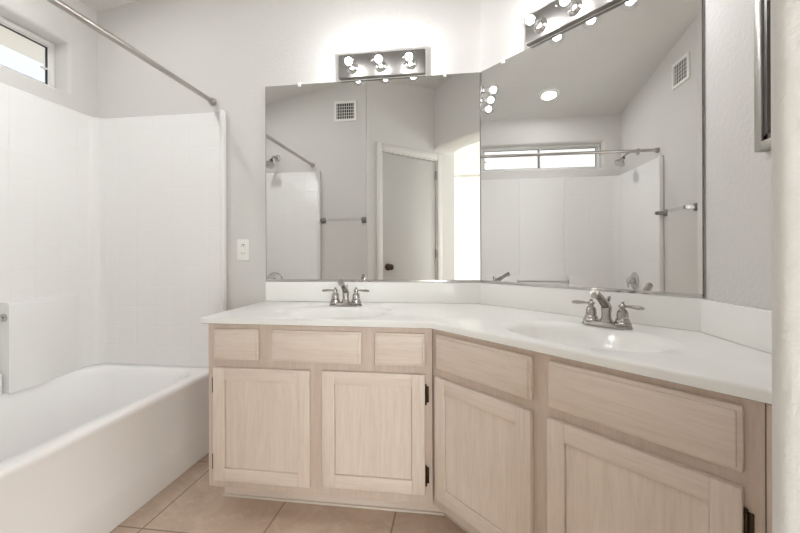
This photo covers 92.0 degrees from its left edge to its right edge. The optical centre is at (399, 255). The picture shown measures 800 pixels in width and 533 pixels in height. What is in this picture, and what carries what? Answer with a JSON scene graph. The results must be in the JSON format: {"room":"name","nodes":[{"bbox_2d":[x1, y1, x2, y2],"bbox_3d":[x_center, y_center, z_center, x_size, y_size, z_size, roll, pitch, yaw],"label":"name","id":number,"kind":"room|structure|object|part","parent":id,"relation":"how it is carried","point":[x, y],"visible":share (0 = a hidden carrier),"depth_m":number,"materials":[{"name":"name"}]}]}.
{"room":"bathroom","nodes":[
{"label":"bathroom","id":0,"kind":"room"},
{"bbox_2d":[0,0,96,117],"bbox_3d":[-1.901,-0.280,1.465,0.140,2.600,1.715,0,0,8],"label":"wall","id":1,"kind":"structure","parent":0,"point":[75,43],"depth_m":2.05,"materials":[{"name":"white paint"}]},
{"bbox_2d":[0,25,44,64],"bbox_3d":[-2.193,-1.280,1.667,0.487,0.078,3.700,0,0,8],"label":"roof eave","id":2,"kind":"object","parent":1,"relation":"attached to","point":[9,39],"depth_m":2.28,"materials":[{"name":"white paint"}]},
{"bbox_2d":[0,16,54,87],"bbox_3d":[-1.938,-0.991,1.468,0.040,0.265,1.196,0,0,8],"label":"window","id":3,"kind":"structure","parent":1,"relation":"in","point":[49,68],"depth_m":2.01,"materials":[{"name":"white plastic"}]},
{"bbox_2d":[79,0,137,12],"bbox_3d":[-0.394,-1.712,0.784,3.283,0.691,2.687,0,0,8],"label":"ceiling","id":4,"kind":"structure","parent":0,"point":[98,6],"depth_m":2.16,"materials":[{"name":"white paint"}]},
{"bbox_2d":[110,453,466,532],"bbox_3d":[-0.485,1.045,0.909,2.907,0.060,2.327,0,0,8],"label":"floor","id":5,"kind":"structure","parent":0,"point":[188,504],"depth_m":1.50,"materials":[{"name":"beige tile"}]},
{"bbox_2d":[0,363,208,532],"bbox_3d":[-1.448,0.812,1.402,0.757,0.411,1.507,0,0,8],"label":"bathtub","id":6,"kind":"object","parent":5,"relation":"on","point":[84,449],"visible":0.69,"depth_m":1.60,"materials":[{"name":"white ceramic"}]},
{"bbox_2d":[0,82,226,394],"bbox_3d":[-1.435,-0.085,1.400,0.795,1.383,1.511,0,0,8],"label":"tub surround","id":7,"kind":"object","parent":6,"relation":"on","point":[113,231],"visible":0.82,"depth_m":2.09,"materials":[{"name":"white plastic"}]},
{"bbox_2d":[0,294,78,393],"bbox_3d":[-1.720,0.408,1.905,0.072,0.398,0.420,0,0,8],"label":"corner shelf","id":8,"kind":"object","parent":7,"relation":"attached to","point":[39,334],"depth_m":1.81,"materials":[{"name":"white plastic"}]},
{"bbox_3d":[-0.952,-0.088,2.079,0.024,1.381,0.034,0,0,8],"label":"edge trim","id":9,"kind":"part","parent":7,"relation":"part of","materials":[{"name":"white plastic"}]},
{"bbox_2d":[209,324,444,515],"bbox_3d":[-0.265,0.641,1.723,0.928,0.744,0.549,0,0,8],"label":"vanity cabinet","id":10,"kind":"object","parent":5,"relation":"on","point":[318,415],"visible":1,"depth_m":1.46,"materials":[{"name":"brown wood"}]},
{"bbox_3d":[-0.639,0.348,1.507,0.187,0.120,0.018,0,0,8],"label":"drawer","id":11,"kind":"part","parent":10,"relation":"part of","materials":[{"name":"brown wood"}]},
{"bbox_3d":[-0.536,0.659,1.495,0.294,0.341,0.008,0,0,8],"label":"door panel","id":12,"kind":"part","parent":10,"relation":"part of","materials":[{"name":"brown wood"}]},
{"bbox_3d":[-0.536,0.659,1.492,0.395,0.442,0.018,0,0,8],"label":"cabinet door","id":13,"kind":"part","parent":10,"relation":"part of","materials":[{"name":"brown wood"}]},
{"bbox_3d":[-0.320,0.347,1.462,0.354,0.120,0.018,0,0,8],"label":"drawer","id":14,"kind":"part","parent":10,"relation":"part of","materials":[{"name":"brown wood"}]},
{"bbox_3d":[-0.287,1.008,1.565,0.924,0.010,0.008,0,0,8],"label":"moulding","id":15,"kind":"part","parent":10,"relation":"part of","materials":[{"name":"beige wood"}]},
{"bbox_3d":[-0.101,0.652,1.432,0.388,0.436,0.018,0,0,8],"label":"cabinet door","id":16,"kind":"part","parent":10,"relation":"part of","materials":[{"name":"brown wood"}]},
{"bbox_3d":[-0.100,0.652,1.435,0.287,0.335,0.008,0,0,8],"label":"door panel","id":17,"kind":"part","parent":10,"relation":"part of","materials":[{"name":"brown wood"}]},
{"bbox_3d":[-0.001,0.346,1.418,0.185,0.120,0.018,0,0,8],"label":"drawer","id":18,"kind":"part","parent":10,"relation":"part of","materials":[{"name":"brown wood"}]},
{"bbox_2d":[433,329,771,532],"bbox_3d":[0.496,0.638,1.333,0.540,0.744,1.326,0,0,-37],"label":"vanity cabinet","id":19,"kind":"object","parent":5,"relation":"on","point":[525,441],"visible":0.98,"depth_m":0.95,"materials":[{"name":"brown wood"}]},
{"bbox_3d":[0.438,1.005,1.154,0.008,0.010,0.867,0,0,-37],"label":"moulding","id":20,"kind":"part","parent":19,"relation":"part of","materials":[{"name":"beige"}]},
{"bbox_3d":[0.251,0.651,1.230,0.008,0.335,0.291,0,0,-37],"label":"door panel","id":21,"kind":"part","parent":19,"relation":"part of","materials":[{"name":"brown wood"}]},
{"bbox_3d":[0.247,0.344,1.228,0.018,0.122,0.392,0,0,-37],"label":"drawer","id":22,"kind":"part","parent":19,"relation":"part of","materials":[{"name":"brown wood"}]},
{"bbox_3d":[0.248,0.651,1.228,0.018,0.436,0.392,0,0,-37],"label":"cabinet door","id":23,"kind":"part","parent":19,"relation":"part of","materials":[{"name":"brown wood"}]},
{"bbox_2d":[200,281,771,404],"bbox_3d":[0.136,0.249,1.517,2.012,0.225,0.944,0,0,31],"label":"countertop","id":24,"kind":"structure","parent":19,"relation":"on","point":[725,348],"depth_m":1.31,"materials":[{"name":"white stone"}]},
{"bbox_2d":[274,306,396,316],"bbox_3d":[-0.277,0.302,1.666,0.530,0.122,0.336,0,0,8],"label":"sink basin","id":25,"kind":"object","parent":24,"relation":"in","point":[287,311],"depth_m":1.79,"materials":[{"name":"white ceramic"}]},
{"bbox_2d":[322,279,369,305],"bbox_3d":[-0.264,0.175,1.817,0.235,0.131,0.117,0,0,8],"label":"faucet","id":26,"kind":"object","parent":24,"relation":"on","point":[335,301],"visible":1,"depth_m":1.83,"materials":[{"name":"silver metal"}]},
{"bbox_3d":[-0.310,0.191,1.855,0.052,0.075,0.052,0,0,8],"label":"handle","id":27,"kind":"part","parent":26,"relation":"part of","materials":[{"name":"silver metal"}]},
{"bbox_3d":[-0.264,0.169,1.815,0.044,0.119,0.112,0,0,8],"label":"spout","id":28,"kind":"part","parent":26,"relation":"part of","materials":[{"name":"silver metal"}]},
{"bbox_3d":[-0.259,0.232,1.848,0.160,0.016,0.054,0,0,8],"label":"plate","id":29,"kind":"part","parent":26,"relation":"part of","materials":[{"name":"silver metal"}]},
{"bbox_3d":[-0.209,0.191,1.841,0.052,0.075,0.052,0,0,8],"label":"handle","id":30,"kind":"part","parent":26,"relation":"part of","materials":[{"name":"silver metal"}]},
{"bbox_2d":[501,320,687,352],"bbox_3d":[0.552,0.299,1.175,0.336,0.122,0.530,0,0,-39],"label":"sink basin","id":31,"kind":"object","parent":24,"relation":"in","point":[540,336],"depth_m":1.22,"materials":[{"name":"white ceramic"}]},
{"bbox_2d":[572,288,644,329],"bbox_3d":[0.666,0.172,1.274,0.117,0.131,0.235,0,0,-37],"label":"faucet","id":32,"kind":"object","parent":24,"relation":"on","point":[622,322],"visible":1,"depth_m":1.27,"materials":[{"name":"silver metal"}]},
{"bbox_3d":[0.639,0.166,1.359,0.014,0.013,0.067,0,0,-43],"label":"lever","id":33,"kind":"part","parent":32,"relation":"part of","materials":[{"name":"silver metal"}]},
{"bbox_3d":[0.661,0.188,1.334,0.052,0.075,0.052,0,0,-37],"label":"handle","id":34,"kind":"part","parent":32,"relation":"part of","materials":[{"name":"silver metal"}]},
{"bbox_3d":[0.664,0.166,1.273,0.112,0.119,0.044,0,0,-37],"label":"spout","id":35,"kind":"part","parent":32,"relation":"part of","materials":[{"name":"silver metal"}]},
{"bbox_3d":[0.692,0.229,1.293,0.054,0.016,0.160,0,0,-37],"label":"plate","id":36,"kind":"part","parent":32,"relation":"part of","materials":[{"name":"silver metal"}]},
{"bbox_3d":[0.722,0.187,1.253,0.052,0.075,0.052,0,0,-37],"label":"handle","id":37,"kind":"part","parent":32,"relation":"part of","materials":[{"name":"silver metal"}]},
{"bbox_3d":[0.740,0.165,1.225,0.014,0.013,0.067,0,0,-31],"label":"lever","id":38,"kind":"part","parent":32,"relation":"part of","materials":[{"name":"silver metal"}]},
{"bbox_3d":[0.519,0.650,0.875,0.008,0.336,0.296,0,0,-37],"label":"door panel","id":39,"kind":"part","parent":19,"relation":"part of","materials":[{"name":"brown wood"}]},
{"bbox_3d":[0.517,0.650,0.873,0.018,0.437,0.397,0,0,-37],"label":"cabinet door","id":40,"kind":"part","parent":19,"relation":"part of","materials":[{"name":"brown wood"}]},
{"bbox_3d":[0.516,0.343,0.873,0.018,0.123,0.396,0,0,-37],"label":"drawer","id":41,"kind":"part","parent":19,"relation":"part of","materials":[{"name":"brown wood"}]},
{"bbox_2d":[97,0,480,310],"bbox_3d":[-0.697,-0.710,2.113,2.269,3.450,0.100,0,0,8],"label":"wall","id":42,"kind":"structure","parent":0,"point":[229,51],"depth_m":2.08,"materials":[{"name":"white paint"}]},
{"bbox_2d":[47,0,216,105],"bbox_3d":[-1.123,-0.836,1.357,0.042,0.042,1.512,0,0,8],"label":"shower curtain rod","id":43,"kind":"object","parent":42,"relation":"attached to","point":[66,8],"visible":1,"depth_m":1.53,"materials":[{"name":"grey metal"}]},
{"bbox_2d":[237,239,248,259],"bbox_3d":[-0.844,-0.029,2.078,0.070,0.114,0.009,0,0,8],"label":"wall outlet","id":44,"kind":"object","parent":42,"relation":"attached to","point":[242,244],"visible":1,"depth_m":2.08,"materials":[{"name":"white plastic"}]},
{"bbox_2d":[240,244,245,255],"bbox_3d":[-0.845,-0.029,2.076,0.034,0.068,0.004,0,0,8],"label":"receptacle","id":45,"kind":"object","parent":44,"relation":"attached to","point":[242,246],"depth_m":2.07,"materials":[{"name":"white plastic"}]},
{"bbox_2d":[265,72,480,282],"bbox_3d":[-0.159,-0.387,1.981,1.122,1.047,0.012,0,0,8],"label":"wall mirror","id":46,"kind":"object","parent":42,"relation":"attached to","point":[373,180],"visible":1,"depth_m":1.98,"materials":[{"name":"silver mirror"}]},
{"bbox_2d":[266,281,479,303],"bbox_3d":[-0.155,0.189,1.977,1.123,0.102,0.018,0,0,8],"label":"backsplash","id":47,"kind":"structure","parent":42,"relation":"attached to","point":[387,292],"depth_m":1.96,"materials":[{"name":"white stone"}]},
{"bbox_2d":[339,49,426,81],"bbox_3d":[-0.100,-0.965,1.910,0.456,0.128,0.136,0,0,8],"label":"vanity light","id":48,"kind":"object","parent":42,"relation":"attached to","point":[404,63],"visible":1,"depth_m":1.94,"materials":[{"name":"grey metal"}]},
{"bbox_2d":[346,62,357,73],"bbox_3d":[-0.244,-0.952,1.955,0.062,0.062,0.019,0,0,8],"label":"socket","id":49,"kind":"object","parent":48,"relation":"attached to","point":[349,68],"depth_m":1.95,"materials":[{"name":"silver metal"}]},
{"bbox_2d":[375,60,386,71],"bbox_3d":[-0.096,-0.953,1.934,0.062,0.062,0.019,0,0,8],"label":"socket","id":50,"kind":"object","parent":48,"relation":"attached to","point":[383,63],"depth_m":1.93,"materials":[{"name":"silver metal"}]},
{"bbox_2d":[404,58,416,69],"bbox_3d":[0.051,-0.953,1.914,0.062,0.062,0.019,0,0,8],"label":"socket","id":51,"kind":"object","parent":48,"relation":"attached to","point":[407,64],"depth_m":1.91,"materials":[{"name":"silver metal"}]},
{"bbox_2d":[480,0,704,298],"bbox_3d":[0.722,-0.715,1.613,0.156,3.450,1.003,0,0,-37],"label":"wall","id":52,"kind":"structure","parent":0,"point":[502,21],"depth_m":1.79,"materials":[{"name":"white paint"}]},
{"bbox_2d":[522,0,624,47],"bbox_3d":[0.646,-0.967,1.469,0.136,0.128,0.456,0,0,-37],"label":"vanity light","id":53,"kind":"object","parent":52,"relation":"attached to","point":[557,16],"visible":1,"depth_m":1.54,"materials":[{"name":"grey metal"}]},
{"bbox_2d":[533,18,546,33],"bbox_3d":[0.576,-0.955,1.603,0.019,0.062,0.062,0,0,-37],"label":"socket","id":54,"kind":"object","parent":53,"relation":"attached to","point":[539,24],"depth_m":1.59,"materials":[{"name":"silver metal"}]},
{"bbox_2d":[567,0,581,16],"bbox_3d":[0.666,-0.955,1.484,0.019,0.062,0.062,0,0,-37],"label":"socket","id":55,"kind":"object","parent":53,"relation":"attached to","point":[574,7],"depth_m":1.48,"materials":[{"name":"silver metal"}]},
{"bbox_2d":[480,283,702,331],"bbox_3d":[0.665,0.186,1.546,0.018,0.102,0.895,0,0,-37],"label":"backsplash","id":56,"kind":"structure","parent":52,"relation":"attached to","point":[683,313],"depth_m":1.44,"materials":[{"name":"white stone"}]},
{"bbox_2d":[480,0,703,297],"bbox_3d":[0.667,-0.390,1.548,0.012,1.047,0.891,0,0,-37],"label":"wall mirror","id":57,"kind":"object","parent":52,"relation":"attached to","point":[592,133],"visible":1,"depth_m":1.44,"materials":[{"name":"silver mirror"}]},
{"bbox_2d":[704,0,771,309],"bbox_3d":[0.977,-0.716,1.021,0.120,3.450,0.534,0,0,8],"label":"wall","id":58,"kind":"structure","parent":0,"point":[737,177],"depth_m":1.07,"materials":[{"name":"white paint"}]},
{"bbox_2d":[700,299,771,353],"bbox_3d":[0.907,0.185,0.999,0.018,0.102,0.394,0,0,8],"label":"backsplash","id":59,"kind":"structure","parent":58,"relation":"attached to","point":[744,325],"depth_m":1.03,"materials":[{"name":"white stone"}]},
{"bbox_2d":[754,0,770,151],"bbox_3d":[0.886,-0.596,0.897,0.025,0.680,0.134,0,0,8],"label":"medicine cabinet","id":60,"kind":"object","parent":58,"relation":"attached to","point":[762,20],"visible":0.47,"depth_m":0.94,"materials":[{"name":"grey metal"}]},
{"bbox_2d":[770,0,799,532],"bbox_3d":[0.510,-0.714,0.326,1.706,3.450,0.270,0,0,-40],"label":"wall","id":61,"kind":"structure","parent":0,"point":[784,14],"depth_m":0.36,"materials":[{"name":"white paint"}]}
]}

